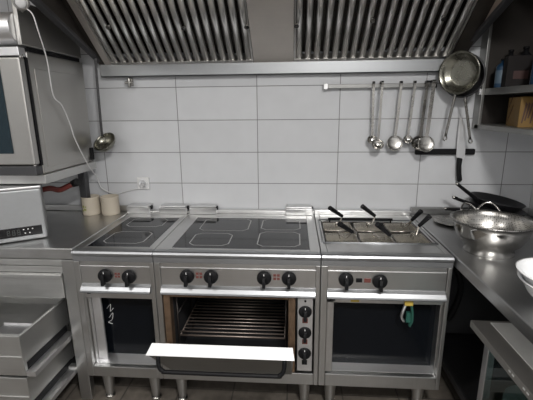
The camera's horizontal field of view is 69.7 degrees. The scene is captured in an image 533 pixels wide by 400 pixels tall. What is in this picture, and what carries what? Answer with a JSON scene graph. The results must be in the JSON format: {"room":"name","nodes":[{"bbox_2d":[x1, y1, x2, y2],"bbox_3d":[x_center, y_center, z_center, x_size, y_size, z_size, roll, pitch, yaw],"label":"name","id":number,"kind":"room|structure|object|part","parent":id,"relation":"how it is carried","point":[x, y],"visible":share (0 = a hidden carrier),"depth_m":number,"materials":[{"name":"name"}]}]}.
{"room":"commercial kitchen","nodes":[
{"label":"commercial kitchen","id":0,"kind":"room"},
{"bbox_2d":[55,367,460,399],"bbox_3d":[-0.712,1.486,0.522,4.383,0.050,4.600,0,14,4],"label":"floor","id":1,"kind":"structure","parent":0,"point":[126,388],"depth_m":2.12,"materials":[{"name":"tile"}]},
{"bbox_2d":[0,258,95,399],"bbox_3d":[-1.308,0.642,2.199,0.743,0.808,0.966,0,14,4],"label":"drawer cabinet","id":2,"kind":"object","parent":1,"relation":"on","point":[38,362],"visible":0.66,"depth_m":1.93,"materials":[{"name":"metal"}]},
{"bbox_3d":[-1.366,0.693,1.730,0.565,0.200,0.024,0,14,4],"label":"drawer","id":3,"kind":"part","parent":2,"relation":"part of","materials":[{"name":"metal"}]},
{"bbox_2d":[0,322,32,333],"bbox_3d":[-1.287,0.681,1.921,0.225,0.018,0.210,0,14,4],"label":"steel tray","id":4,"kind":"object","parent":2,"relation":"in","point":[8,327],"visible":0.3,"depth_m":2.00,"materials":[{"name":"silver metal"}]},
{"bbox_3d":[-1.364,0.896,1.779,0.565,0.190,0.024,0,14,4],"label":"drawer","id":5,"kind":"part","parent":2,"relation":"part of","materials":[{"name":"metal"}]},
{"bbox_3d":[-1.326,0.308,1.932,0.620,0.033,0.018,0,14,4],"label":"rail","id":6,"kind":"part","parent":2,"relation":"part of","materials":[{"name":"metal"}]},
{"bbox_3d":[-1.326,0.344,1.945,0.620,0.032,0.020,0,14,4],"label":"rail","id":7,"kind":"part","parent":2,"relation":"part of","materials":[{"name":"metal"}]},
{"bbox_3d":[-1.326,0.431,1.952,0.609,0.135,0.030,0,14,4],"label":"drawer","id":8,"kind":"part","parent":2,"relation":"part of","materials":[{"name":"metal"}]},
{"bbox_2d":[0,204,127,258],"bbox_3d":[-1.843,0.157,2.279,1.838,0.098,0.703,0,14,4],"label":"countertop","id":9,"kind":"structure","parent":2,"relation":"on","point":[68,228],"depth_m":2.08,"materials":[{"name":"silver metal"}]},
{"bbox_2d":[0,184,47,243],"bbox_3d":[-1.391,0.068,1.985,0.422,0.285,0.204,-8,15,-27],"label":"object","id":10,"kind":"object","parent":9,"relation":"on","point":[23,216],"visible":0.92,"depth_m":1.95,"materials":[{"name":"silver metal"}]},
{"bbox_3d":[-1.392,-0.064,1.952,0.422,0.013,0.204,-8,15,-27],"label":"lid","id":11,"kind":"part","parent":10,"relation":"part of","materials":[{"name":"metal"}]},
{"bbox_2d":[0,0,96,212],"bbox_3d":[-1.532,-0.409,2.123,0.872,1.150,0.567,0,14,4],"label":"oven","id":12,"kind":"object","parent":9,"relation":"on","point":[38,145],"visible":0.95,"depth_m":1.91,"materials":[{"name":"metal"}]},
{"bbox_3d":[-1.547,-0.692,1.807,0.824,0.040,0.047,0,14,4],"label":"trim","id":13,"kind":"part","parent":12,"relation":"part of","materials":[{"name":"metal"}]},
{"bbox_3d":[-1.544,-0.420,1.861,0.826,0.500,0.042,0,14,4],"label":"oven door","id":14,"kind":"part","parent":12,"relation":"part of","materials":[{"name":"metal"}]},
{"bbox_3d":[-1.541,-0.151,1.938,0.824,0.047,0.050,0,14,4],"label":"trim","id":15,"kind":"part","parent":12,"relation":"part of","materials":[{"name":"metal"}]},
{"bbox_3d":[-1.530,-0.167,2.211,0.868,0.048,0.510,0,14,4],"label":"frame","id":16,"kind":"part","parent":12,"relation":"part of","materials":[{"name":"metal"}]},
{"bbox_3d":[-1.105,-0.454,2.120,0.004,0.480,0.440,0,14,4],"label":"panel","id":17,"kind":"part","parent":12,"relation":"part of","materials":[{"name":"metal"}]},
{"bbox_2d":[12,0,139,193],"bbox_3d":[-0.989,-0.475,2.107,0.267,1.050,0.623,0,14,4],"label":"power cable","id":18,"kind":"object","parent":12,"relation":"attached to","point":[22,5],"visible":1,"depth_m":1.84,"materials":[{"name":"white plastic"}]},
{"bbox_3d":[-1.157,-0.050,2.440,0.044,0.295,0.044,0,14,4],"label":"leg","id":19,"kind":"part","parent":12,"relation":"part of","materials":[{"name":"metal"}]},
{"bbox_2d":[42,178,80,192],"bbox_3d":[-1.270,0.015,2.230,0.356,0.258,0.106,-6,15,-20],"label":"gas hose","id":20,"kind":"object","parent":9,"relation":"on","point":[75,182],"visible":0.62,"depth_m":2.23,"materials":[{"name":"red rubber"}]},
{"bbox_2d":[80,194,100,215],"bbox_3d":[-1.135,0.032,2.477,0.116,0.118,0.116,0,14,4],"label":"jar","id":21,"kind":"object","parent":9,"relation":"on","point":[91,206],"visible":0.92,"depth_m":2.44,"materials":[{"name":"ceramic"}]},
{"bbox_2d":[100,194,119,215],"bbox_3d":[-1.010,0.031,2.474,0.116,0.118,0.116,0,14,4],"label":"jar","id":22,"kind":"object","parent":9,"relation":"on","point":[110,206],"visible":1,"depth_m":2.43,"materials":[{"name":"ceramic"}]},
{"bbox_3d":[-1.320,0.900,2.085,0.620,0.030,0.030,0,14,4],"label":"rail","id":23,"kind":"part","parent":2,"relation":"part of","materials":[{"name":"metal"}]},
{"bbox_3d":[-0.982,0.685,2.006,0.063,0.808,0.040,0,14,4],"label":"leg","id":24,"kind":"part","parent":2,"relation":"part of","materials":[{"name":"metal"}]},
{"bbox_2d":[71,203,188,399],"bbox_3d":[-0.720,0.560,2.268,0.406,0.923,0.756,0,14,4],"label":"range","id":25,"kind":"object","parent":1,"relation":"on","point":[114,268],"visible":0.84,"depth_m":2.01,"materials":[{"name":"metal"}]},
{"bbox_3d":[-0.793,0.376,1.861,0.070,0.072,0.044,0,14,4],"label":"knob","id":26,"kind":"part","parent":25,"relation":"part of","materials":[{"name":"black plastic"}]},
{"bbox_3d":[-0.862,0.992,2.095,0.068,0.156,0.068,0,14,4],"label":"leg","id":27,"kind":"part","parent":25,"relation":"part of","materials":[{"name":"metal"}]},
{"bbox_3d":[-0.740,0.356,1.885,0.351,0.121,0.028,0,14,4],"label":"control panel","id":28,"kind":"part","parent":25,"relation":"part of","materials":[{"name":"metal"}]},
{"bbox_3d":[-0.741,0.436,1.885,0.351,0.042,0.046,0,14,4],"label":"rail","id":29,"kind":"part","parent":25,"relation":"part of","materials":[{"name":"metal"}]},
{"bbox_3d":[-0.731,0.640,2.047,0.343,0.427,0.012,0,14,4],"label":"recess panel","id":30,"kind":"part","parent":25,"relation":"part of","materials":[{"name":"black"}]},
{"bbox_3d":[-0.673,0.380,1.853,0.070,0.072,0.044,0,14,4],"label":"knob","id":31,"kind":"part","parent":25,"relation":"part of","materials":[{"name":"black plastic"}]},
{"bbox_3d":[-0.720,0.172,2.207,0.400,0.035,0.685,0,14,4],"label":"frame","id":32,"kind":"part","parent":25,"relation":"part of","materials":[{"name":"metal"}]},
{"bbox_3d":[-0.718,0.186,2.152,0.320,0.034,0.517,0,14,4],"label":"hob glass","id":33,"kind":"part","parent":25,"relation":"part of","materials":[{"name":"black glass"}]},
{"bbox_3d":[-0.602,0.994,2.076,0.068,0.156,0.068,0,14,4],"label":"leg","id":34,"kind":"part","parent":25,"relation":"part of","materials":[{"name":"metal"}]},
{"bbox_2d":[146,204,320,399],"bbox_3d":[-0.126,0.591,2.114,0.801,0.923,0.984,0,14,4],"label":"oven range","id":35,"kind":"object","parent":1,"relation":"on","point":[213,253],"visible":0.98,"depth_m":1.87,"materials":[{"name":"metal"}]},
{"bbox_3d":[-0.456,0.995,2.066,0.068,0.156,0.068,0,14,4],"label":"leg","id":36,"kind":"part","parent":35,"relation":"part of","materials":[{"name":"metal"}]},
{"bbox_3d":[-0.385,0.373,1.830,0.070,0.072,0.044,0,14,4],"label":"knob","id":37,"kind":"part","parent":35,"relation":"part of","materials":[{"name":"black plastic"}]},
{"bbox_3d":[-0.268,0.374,1.822,0.070,0.072,0.044,0,14,4],"label":"knob","id":38,"kind":"part","parent":35,"relation":"part of","materials":[{"name":"black plastic"}]},
{"bbox_2d":[146,295,312,378],"bbox_3d":[-0.129,0.626,2.078,0.736,0.427,0.896,0,14,4],"label":"oven","id":39,"kind":"object","parent":35,"relation":"in","point":[180,355],"depth_m":1.88,"materials":[{"name":"metal"}]},
{"bbox_2d":[180,298,284,338],"bbox_3d":[-0.161,0.641,2.234,0.555,0.032,0.516,0,14,4],"label":"oven rack","id":40,"kind":"object","parent":35,"relation":"in","point":[188,320],"visible":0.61,"depth_m":2.15,"materials":[{"name":"silver metal"}]},
{"bbox_3d":[-0.119,0.177,2.164,0.798,0.035,0.685,0,14,4],"label":"frame","id":41,"kind":"part","parent":35,"relation":"part of","materials":[{"name":"metal"}]},
{"bbox_3d":[-0.140,0.440,1.842,0.749,0.042,0.046,0,14,4],"label":"rail","id":42,"kind":"part","parent":35,"relation":"part of","materials":[{"name":"metal"}]},
{"bbox_3d":[-0.140,0.360,1.842,0.749,0.121,0.028,0,14,4],"label":"control panel","id":43,"kind":"part","parent":35,"relation":"part of","materials":[{"name":"metal"}]},
{"bbox_3d":[-0.111,0.190,2.112,0.674,0.034,0.530,0,14,4],"label":"hob glass","id":44,"kind":"part","parent":35,"relation":"part of","materials":[{"name":"black glass"}]},
{"bbox_3d":[-0.013,0.376,1.804,0.070,0.072,0.044,0,14,4],"label":"knob","id":45,"kind":"part","parent":35,"relation":"part of","materials":[{"name":"black plastic"}]},
{"bbox_3d":[0.105,0.377,1.795,0.070,0.072,0.044,0,14,4],"label":"knob","id":46,"kind":"part","parent":35,"relation":"part of","materials":[{"name":"black plastic"}]},
{"bbox_3d":[0.200,1.000,2.019,0.068,0.156,0.068,0,14,4],"label":"leg","id":47,"kind":"part","parent":35,"relation":"part of","materials":[{"name":"metal"}]},
{"bbox_2d":[314,208,454,399],"bbox_3d":[0.579,0.580,2.177,0.595,0.901,0.755,0,14,4],"label":"fryer","id":48,"kind":"object","parent":1,"relation":"on","point":[383,313],"visible":0.98,"depth_m":1.89,"materials":[{"name":"metal"}]},
{"bbox_3d":[0.332,1.001,2.010,0.068,0.156,0.068,0,14,4],"label":"leg","id":49,"kind":"part","parent":48,"relation":"part of","materials":[{"name":"metal"}]},
{"bbox_2d":[322,206,353,238],"bbox_3d":[0.405,0.136,2.190,0.166,0.240,0.170,0,14,4],"label":"basket","id":50,"kind":"object","parent":48,"relation":"in","point":[332,226],"visible":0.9,"depth_m":2.24,"materials":[{"name":"silver metal"}]},
{"bbox_2d":[324,221,358,241],"bbox_3d":[0.388,0.192,1.960,0.166,0.241,0.264,0,14,4],"label":"basket","id":51,"kind":"object","parent":48,"relation":"in","point":[349,236],"visible":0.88,"depth_m":2.09,"materials":[{"name":"silver metal"}]},
{"bbox_3d":[0.371,0.378,1.776,0.070,0.072,0.044,0,14,4],"label":"knob","id":52,"kind":"part","parent":48,"relation":"part of","materials":[{"name":"black plastic"}]},
{"bbox_2d":[352,204,383,237],"bbox_3d":[0.582,0.138,2.177,0.166,0.240,0.170,0,14,4],"label":"basket","id":53,"kind":"object","parent":48,"relation":"in","point":[366,227],"visible":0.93,"depth_m":2.26,"materials":[{"name":"silver metal"}]},
{"bbox_2d":[357,222,394,242],"bbox_3d":[0.565,0.194,1.949,0.166,0.240,0.261,0,14,4],"label":"basket","id":54,"kind":"object","parent":48,"relation":"in","point":[386,236],"visible":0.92,"depth_m":2.07,"materials":[{"name":"silver metal"}]},
{"bbox_3d":[0.527,0.384,1.766,0.070,0.072,0.044,0,14,4],"label":"knob","id":55,"kind":"part","parent":48,"relation":"part of","materials":[{"name":"black plastic"}]},
{"bbox_3d":[0.578,0.182,2.114,0.594,0.035,0.685,0,14,4],"label":"frame","id":56,"kind":"part","parent":48,"relation":"part of","materials":[{"name":"metal"}]},
{"bbox_3d":[0.567,0.649,1.933,0.539,0.418,0.012,0,14,4],"label":"recess panel","id":57,"kind":"part","parent":48,"relation":"part of","materials":[{"name":"black"}]},
{"bbox_3d":[0.562,0.661,1.864,0.541,0.413,0.016,0,14,4],"label":"frame","id":58,"kind":"part","parent":48,"relation":"part of","materials":[{"name":"metal"}]},
{"bbox_3d":[0.557,0.445,1.792,0.545,0.042,0.046,0,14,4],"label":"rail","id":59,"kind":"part","parent":48,"relation":"part of","materials":[{"name":"metal"}]},
{"bbox_3d":[0.557,0.365,1.792,0.545,0.121,0.028,0,14,4],"label":"control panel","id":60,"kind":"part","parent":48,"relation":"part of","materials":[{"name":"metal"}]},
{"bbox_2d":[382,209,422,232],"bbox_3d":[0.758,0.144,2.147,0.167,0.238,0.206,0,14,4],"label":"basket","id":61,"kind":"object","parent":48,"relation":"in","point":[401,227],"visible":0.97,"depth_m":2.21,"materials":[{"name":"silver metal"}]},
{"bbox_3d":[0.683,0.550,1.824,0.032,0.124,0.039,0,14,4],"label":"valve lever","id":62,"kind":"part","parent":48,"relation":"part of","materials":[{"name":"teal plastic"}]},
{"bbox_2d":[391,214,431,242],"bbox_3d":[0.751,0.185,1.980,0.179,0.238,0.170,0,14,4],"label":"basket","id":63,"kind":"object","parent":48,"relation":"in","point":[414,237],"visible":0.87,"depth_m":2.06,"materials":[{"name":"silver metal"}]},
{"bbox_3d":[0.778,1.004,1.978,0.068,0.156,0.068,0,14,4],"label":"leg","id":64,"kind":"part","parent":48,"relation":"part of","materials":[{"name":"metal"}]},
{"bbox_2d":[442,270,508,399],"bbox_3d":[1.260,0.634,2.105,0.679,0.818,0.750,0,14,4],"label":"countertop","id":65,"kind":"structure","parent":1,"relation":"on","point":[463,350],"depth_m":2.35,"materials":[{"name":"metal"}]},
{"bbox_2d":[410,207,532,343],"bbox_3d":[1.193,0.332,1.412,0.720,0.097,2.040,0,14,4],"label":"countertop","id":66,"kind":"structure","parent":65,"relation":"on","point":[497,280],"depth_m":1.57,"materials":[{"name":"metal"}]},
{"bbox_2d":[433,215,453,225],"bbox_3d":[1.086,0.126,2.215,0.226,0.016,0.226,0,14,4],"label":"platter","id":67,"kind":"object","parent":66,"relation":"on","point":[442,219],"visible":0.52,"depth_m":2.25,"materials":[{"name":"silver metal"}]},
{"bbox_2d":[447,265,463,321],"bbox_3d":[0.969,0.456,2.031,0.062,0.414,0.138,-13,18,-41],"label":"hose","id":68,"kind":"object","parent":66,"relation":"hanging from","point":[460,282],"visible":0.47,"depth_m":2.00,"materials":[{"name":"black plastic"}]},
{"bbox_2d":[443,205,473,210],"bbox_3d":[1.240,0.080,2.211,0.459,0.098,0.295,0,14,4],"label":"frying pan","id":69,"kind":"object","parent":66,"relation":"on","point":[470,207],"visible":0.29,"depth_m":2.17,"materials":[{"name":"metal"}]},
{"bbox_3d":[1.105,0.059,2.183,0.181,0.039,0.038,-2,14,-4],"label":"handle","id":70,"kind":"part","parent":69,"relation":"part of","materials":[{"name":"black plastic"}]},
{"bbox_2d":[452,196,526,215],"bbox_3d":[1.245,0.024,2.187,0.436,0.137,0.295,0,14,4],"label":"frying pan","id":71,"kind":"object","parent":69,"relation":"on","point":[521,212],"visible":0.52,"depth_m":2.13,"materials":[{"name":"metal"}]},
{"bbox_3d":[1.111,0.013,2.132,0.170,0.079,0.038,-4,14,-13],"label":"handle","id":72,"kind":"part","parent":71,"relation":"part of","materials":[{"name":"black plastic"}]},
{"bbox_2d":[455,182,525,212],"bbox_3d":[1.274,-0.023,2.141,0.379,0.168,0.283,-11,17,-37],"label":"frying pan","id":73,"kind":"object","parent":71,"relation":"on","point":[505,204],"visible":0.97,"depth_m":2.17,"materials":[{"name":"metal"}]},
{"bbox_3d":[1.121,-0.044,2.137,0.145,0.110,0.038,-3,14,-10],"label":"handle","id":74,"kind":"part","parent":73,"relation":"part of","materials":[{"name":"black plastic"}]},
{"bbox_2d":[450,202,532,259],"bbox_3d":[1.038,0.142,1.776,0.352,0.193,0.366,0,14,4],"label":"colander","id":75,"kind":"object","parent":66,"relation":"on","point":[490,234],"visible":1,"depth_m":1.72,"materials":[{"name":"silver metal"}]},
{"bbox_3d":[1.009,0.032,1.922,0.092,0.040,0.033,-3,14,-9],"label":"loop handle","id":76,"kind":"part","parent":75,"relation":"part of","materials":[{"name":"metal"}]},
{"bbox_3d":[1.108,0.032,1.908,0.108,0.044,0.036,6,15,24],"label":"loop handle","id":77,"kind":"part","parent":75,"relation":"part of","materials":[{"name":"metal"}]},
{"bbox_2d":[453,220,532,259],"bbox_3d":[1.037,0.165,1.774,0.348,0.150,0.348,0,14,4],"label":"bowl","id":78,"kind":"object","parent":75,"relation":"on","point":[490,239],"depth_m":1.69,"materials":[{"name":"metal"}]},
{"bbox_2d":[517,270,532,296],"bbox_3d":[0.993,0.318,1.247,0.310,0.103,0.310,0,14,4],"label":"bowl","id":79,"kind":"object","parent":66,"relation":"on","point":[528,286],"visible":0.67,"depth_m":1.26,"materials":[{"name":"white ceramic"}]},
{"bbox_2d":[515,257,532,285],"bbox_3d":[0.997,0.291,1.240,0.334,0.105,0.334,0,14,4],"label":"bowl","id":80,"kind":"object","parent":79,"relation":"on","point":[524,266],"visible":0.97,"depth_m":1.33,"materials":[{"name":"white ceramic"}]},
{"bbox_3d":[1.279,0.511,2.360,0.679,0.695,0.015,0,14,4],"label":"panel","id":81,"kind":"part","parent":65,"relation":"part of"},
{"bbox_2d":[470,320,532,399],"bbox_3d":[1.193,0.964,1.206,0.642,0.604,1.142,0,14,4],"label":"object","id":82,"kind":"structure","parent":1,"relation":"on","point":[506,373],"depth_m":1.53,"materials":[{"name":"metal"}]},
{"bbox_3d":[0.944,0.872,1.669,0.035,0.568,0.035,0,14,4],"label":"post","id":83,"kind":"part","parent":82,"relation":"part of","materials":[{"name":"metal"}]},
{"bbox_3d":[1.185,0.933,1.197,0.576,0.468,1.008,0,14,4],"label":"glass","id":84,"kind":"part","parent":82,"relation":"part of","materials":[{"name":"teal"}]},
{"bbox_2d":[0,0,532,209],"bbox_3d":[-0.560,-0.414,2.462,4.383,2.820,0.080,0,14,4],"label":"wall","id":85,"kind":"structure","parent":0,"point":[258,141],"depth_m":2.38,"materials":[{"name":"tile"}]},
{"bbox_2d":[124,78,133,86],"bbox_3d":[-0.837,-0.718,2.343,0.050,0.052,0.045,0,14,4],"label":"wall hook","id":86,"kind":"object","parent":85,"relation":"attached to","point":[129,81],"visible":1,"depth_m":2.33,"materials":[{"name":"metal"}]},
{"bbox_2d":[137,177,149,188],"bbox_3d":[-0.807,-0.106,2.495,0.080,0.080,0.037,0,14,4],"label":"wall socket","id":87,"kind":"object","parent":85,"relation":"attached to","point":[142,182],"visible":1,"depth_m":2.50,"materials":[{"name":"white plastic"}]},
{"bbox_2d":[29,0,512,77],"bbox_3d":[0.019,-1.063,1.683,2.162,0.902,1.084,0,14,4],"label":"exhaust hood","id":88,"kind":"object","parent":85,"relation":"attached to","point":[274,34],"visible":0.97,"depth_m":2.07,"materials":[{"name":"metal"}]},
{"bbox_3d":[-1.050,-1.104,1.744,0.012,0.830,1.046,0,14,4],"label":"panel","id":89,"kind":"part","parent":88,"relation":"part of","materials":[{"name":"metal"}]},
{"bbox_3d":[-1.041,-0.894,1.794,0.034,0.405,1.046,0,14,4],"label":"rim rail","id":90,"kind":"part","parent":88,"relation":"part of","materials":[{"name":"metal"}]},
{"bbox_3d":[-0.974,-0.953,2.028,0.040,0.407,0.499,0,14,4],"label":"plate","id":91,"kind":"part","parent":88,"relation":"part of","materials":[{"name":"metal"}]},
{"bbox_2d":[93,58,114,151],"bbox_3d":[-0.997,-0.567,2.297,0.142,0.551,0.118,0,14,4],"label":"ladle","id":92,"kind":"object","parent":88,"relation":"hanging from","point":[105,142],"visible":1,"depth_m":2.34,"materials":[{"name":"metal"}]},
{"bbox_3d":[-1.006,-0.617,2.309,0.028,0.460,0.031,0,14,4],"label":"handle","id":93,"kind":"part","parent":92,"relation":"part of","materials":[{"name":"metal"}]},
{"bbox_2d":[93,132,114,151],"bbox_3d":[-0.995,-0.354,2.349,0.142,0.113,0.118,0,14,4],"label":"bowl","id":94,"kind":"object","parent":92,"relation":"on","point":[106,141],"depth_m":2.38,"materials":[{"name":"metal"}]},
{"bbox_3d":[0.023,-0.945,1.956,0.234,0.409,0.501,0,14,4],"label":"plate","id":95,"kind":"part","parent":88,"relation":"part of","materials":[{"name":"metal"}]},
{"bbox_2d":[438,50,480,140],"bbox_3d":[1.067,-0.570,2.127,0.071,0.485,0.228,-12,18,-39],"label":"frying pan","id":96,"kind":"object","parent":88,"relation":"hanging from","point":[459,72],"visible":1,"depth_m":2.12,"materials":[{"name":"silver metal"}]},
{"bbox_3d":[1.043,-0.483,2.171,0.017,0.245,0.053,-9,16,-30],"label":"handle","id":97,"kind":"part","parent":96,"relation":"part of","materials":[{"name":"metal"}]},
{"bbox_2d":[447,54,485,143],"bbox_3d":[1.117,-0.567,2.168,0.100,0.491,0.236,-12,18,-39],"label":"frying pan","id":98,"kind":"object","parent":88,"relation":"hanging from","point":[480,81],"visible":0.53,"depth_m":2.12,"materials":[{"name":"silver metal"}]},
{"bbox_3d":[1.143,-0.467,2.174,0.080,0.244,0.020,-4,14,-13],"label":"handle","id":99,"kind":"part","parent":98,"relation":"part of","materials":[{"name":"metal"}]},
{"bbox_3d":[1.081,-0.910,1.635,0.034,0.405,1.046,0,14,4],"label":"rim rail","id":100,"kind":"part","parent":88,"relation":"part of","materials":[{"name":"metal"}]},
{"bbox_3d":[1.087,-1.104,1.587,0.012,0.798,1.046,0,14,4],"label":"panel","id":101,"kind":"part","parent":88,"relation":"part of","materials":[{"name":"metal"}]},
{"bbox_2d":[323,83,436,89],"bbox_3d":[0.661,-0.670,2.246,0.650,0.036,0.044,0,14,4],"label":"utensil rail","id":102,"kind":"object","parent":85,"relation":"attached to","point":[326,86],"visible":0.76,"depth_m":2.23,"materials":[{"name":"metal"}]},
{"bbox_2d":[367,81,376,143],"bbox_3d":[0.631,-0.512,2.255,0.058,0.359,0.037,0,14,4],"label":"ladle","id":103,"kind":"object","parent":102,"relation":"hanging from","point":[371,138],"visible":0.95,"depth_m":2.27,"materials":[{"name":"metal"}]},
{"bbox_2d":[367,135,376,143],"bbox_3d":[0.633,-0.362,2.291,0.058,0.050,0.037,0,14,4],"label":"bowl","id":104,"kind":"object","parent":103,"relation":"on","point":[371,138],"depth_m":2.30,"materials":[{"name":"metal"}]},
{"bbox_3d":[0.628,-0.536,2.257,0.022,0.311,0.021,0,14,4],"label":"handle","id":105,"kind":"part","parent":103,"relation":"part of","materials":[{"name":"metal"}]},
{"bbox_2d":[372,81,383,149],"bbox_3d":[0.658,-0.492,2.238,0.068,0.389,0.074,0,14,4],"label":"ladle","id":106,"kind":"object","parent":102,"relation":"hanging from","point":[377,144],"visible":1,"depth_m":2.24,"materials":[{"name":"metal"}]},
{"bbox_2d":[372,139,383,149],"bbox_3d":[0.659,-0.329,2.262,0.068,0.059,0.044,0,14,4],"label":"bowl","id":107,"kind":"object","parent":106,"relation":"on","point":[377,144],"depth_m":2.27,"materials":[{"name":"metal"}]},
{"bbox_3d":[0.662,-0.521,2.239,0.020,0.333,0.058,0,14,4],"label":"handle","id":108,"kind":"part","parent":106,"relation":"part of","materials":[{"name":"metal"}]},
{"bbox_2d":[387,81,402,150],"bbox_3d":[0.766,-0.491,2.253,0.094,0.402,0.031,0,14,4],"label":"skimmer","id":109,"kind":"object","parent":102,"relation":"hanging from","point":[394,143],"visible":1,"depth_m":2.28,"materials":[{"name":"metal"}]},
{"bbox_3d":[0.773,-0.532,2.248,0.030,0.318,0.021,0,14,4],"label":"handle","id":110,"kind":"part","parent":109,"relation":"part of","materials":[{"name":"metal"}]},
{"bbox_2d":[403,81,416,143],"bbox_3d":[0.839,-0.511,2.240,0.054,0.357,0.036,0,14,4],"label":"ladle","id":111,"kind":"object","parent":102,"relation":"hanging from","point":[407,139],"visible":1,"depth_m":2.25,"materials":[{"name":"metal"}]},
{"bbox_2d":[403,135,412,143],"bbox_3d":[0.840,-0.361,2.276,0.054,0.047,0.034,0,14,4],"label":"bowl","id":112,"kind":"object","parent":111,"relation":"on","point":[407,139],"depth_m":2.28,"materials":[{"name":"metal"}]},
{"bbox_3d":[0.849,-0.533,2.242,0.032,0.313,0.021,0,14,4],"label":"handle","id":113,"kind":"part","parent":111,"relation":"part of","materials":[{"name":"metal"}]},
{"bbox_2d":[411,80,428,149],"bbox_3d":[0.904,-0.489,2.231,0.095,0.396,0.062,0,14,4],"label":"ladle","id":114,"kind":"object","parent":102,"relation":"hanging from","point":[414,143],"visible":0.63,"depth_m":2.24,"materials":[{"name":"metal"}]},
{"bbox_2d":[411,136,422,149],"bbox_3d":[0.906,-0.338,2.268,0.095,0.084,0.062,0,14,4],"label":"bowl","id":115,"kind":"object","parent":114,"relation":"on","point":[414,143],"depth_m":2.29,"materials":[{"name":"metal"}]},
{"bbox_3d":[0.913,-0.530,2.231,0.035,0.315,0.033,0,14,4],"label":"handle","id":116,"kind":"part","parent":114,"relation":"part of","materials":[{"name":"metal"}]},
{"bbox_2d":[418,80,436,151],"bbox_3d":[0.920,-0.482,2.206,0.094,0.400,0.108,0,14,4],"label":"ladle","id":117,"kind":"object","parent":102,"relation":"hanging from","point":[426,143],"visible":0.96,"depth_m":2.19,"materials":[{"name":"metal"}]},
{"bbox_3d":[0.927,-0.522,2.199,0.036,0.316,0.102,0,14,4],"label":"handle","id":118,"kind":"part","parent":117,"relation":"part of","materials":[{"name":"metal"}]},
{"bbox_2d":[415,149,474,154],"bbox_3d":[1.079,-0.293,2.317,0.350,0.035,0.026,0,14,4],"label":"magnetic knife strip","id":119,"kind":"object","parent":85,"relation":"attached to","point":[433,151],"visible":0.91,"depth_m":2.31,"materials":[{"name":"black plastic"}]},
{"bbox_2d":[456,116,465,181],"bbox_3d":[1.162,-0.303,2.288,0.055,0.396,0.018,0,14,4],"label":"knife","id":120,"kind":"object","parent":119,"relation":"attached to","point":[461,137],"visible":1,"depth_m":2.29,"materials":[{"name":"metal"}]},
{"bbox_3d":[1.168,-0.183,2.317,0.042,0.148,0.018,0,14,4],"label":"handle","id":121,"kind":"part","parent":120,"relation":"part of","materials":[{"name":"black plastic"}]},
{"bbox_3d":[1.162,-0.370,2.273,0.055,0.260,0.003,0,14,4],"label":"blade","id":122,"kind":"part","parent":120,"relation":"part of","materials":[{"name":"metal"}]},
{"bbox_2d":[529,185,532,208],"bbox_3d":[1.503,0.147,0.074,0.080,2.820,4.680,0,14,4],"label":"wall","id":123,"kind":"structure","parent":0,"point":[531,198],"depth_m":2.35,"materials":[{"name":"tile"}]},
{"bbox_2d":[471,0,532,135],"bbox_3d":[1.366,-0.685,1.540,0.406,0.855,1.295,0,14,4],"label":"upper cabinet","id":124,"kind":"object","parent":123,"relation":"attached to","point":[513,29],"visible":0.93,"depth_m":2.13,"materials":[{"name":"metal"}]},
{"bbox_2d":[494,59,503,87],"bbox_3d":[1.272,-0.683,2.066,0.066,0.150,0.066,0,14,4],"label":"bottle","id":125,"kind":"object","parent":124,"relation":"on","point":[499,69],"visible":0.5,"depth_m":2.05,"materials":[{"name":"blue plastic"}]},
{"bbox_3d":[1.365,-0.282,1.623,0.382,0.027,1.265,0,14,4],"label":"shelf","id":126,"kind":"part","parent":124,"relation":"part of","materials":[{"name":"metal"}]},
{"bbox_3d":[1.372,-0.472,1.586,0.366,0.034,1.225,0,14,4],"label":"shelf","id":127,"kind":"part","parent":124,"relation":"part of","materials":[{"name":"metal"}]},
{"bbox_2d":[508,50,513,55],"bbox_3d":[1.330,-0.717,2.100,0.064,0.200,0.064,0,14,4],"label":"bottle","id":128,"kind":"object","parent":124,"relation":"on","point":[509,51],"visible":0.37,"depth_m":2.07,"materials":[{"name":"black plastic"}]},
{"bbox_2d":[501,55,532,86],"bbox_3d":[1.306,-0.667,1.989,0.124,0.155,0.061,3,14,12],"label":"carton","id":129,"kind":"object","parent":124,"relation":"on","point":[517,69],"visible":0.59,"depth_m":1.96,"materials":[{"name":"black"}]},
{"bbox_2d":[506,94,532,127],"bbox_3d":[1.382,-0.448,1.903,0.271,0.162,0.221,4,14,18],"label":"carton","id":130,"kind":"object","parent":124,"relation":"on","point":[520,109],"visible":1,"depth_m":1.85,"materials":[{"name":"brown cardboard"}]},
{"bbox_2d":[520,46,531,54],"bbox_3d":[1.404,-0.723,2.088,0.072,0.215,0.072,0,14,4],"label":"bottle","id":131,"kind":"object","parent":124,"relation":"on","point":[526,48],"visible":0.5,"depth_m":2.06,"materials":[{"name":"black plastic"}]},
{"bbox_2d":[529,64,532,84],"bbox_3d":[1.309,-0.635,1.817,0.080,0.175,0.080,0,14,4],"label":"bottle","id":132,"kind":"object","parent":124,"relation":"on","point":[531,77],"visible":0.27,"depth_m":1.83,"materials":[{"name":"blue plastic"}]}
]}

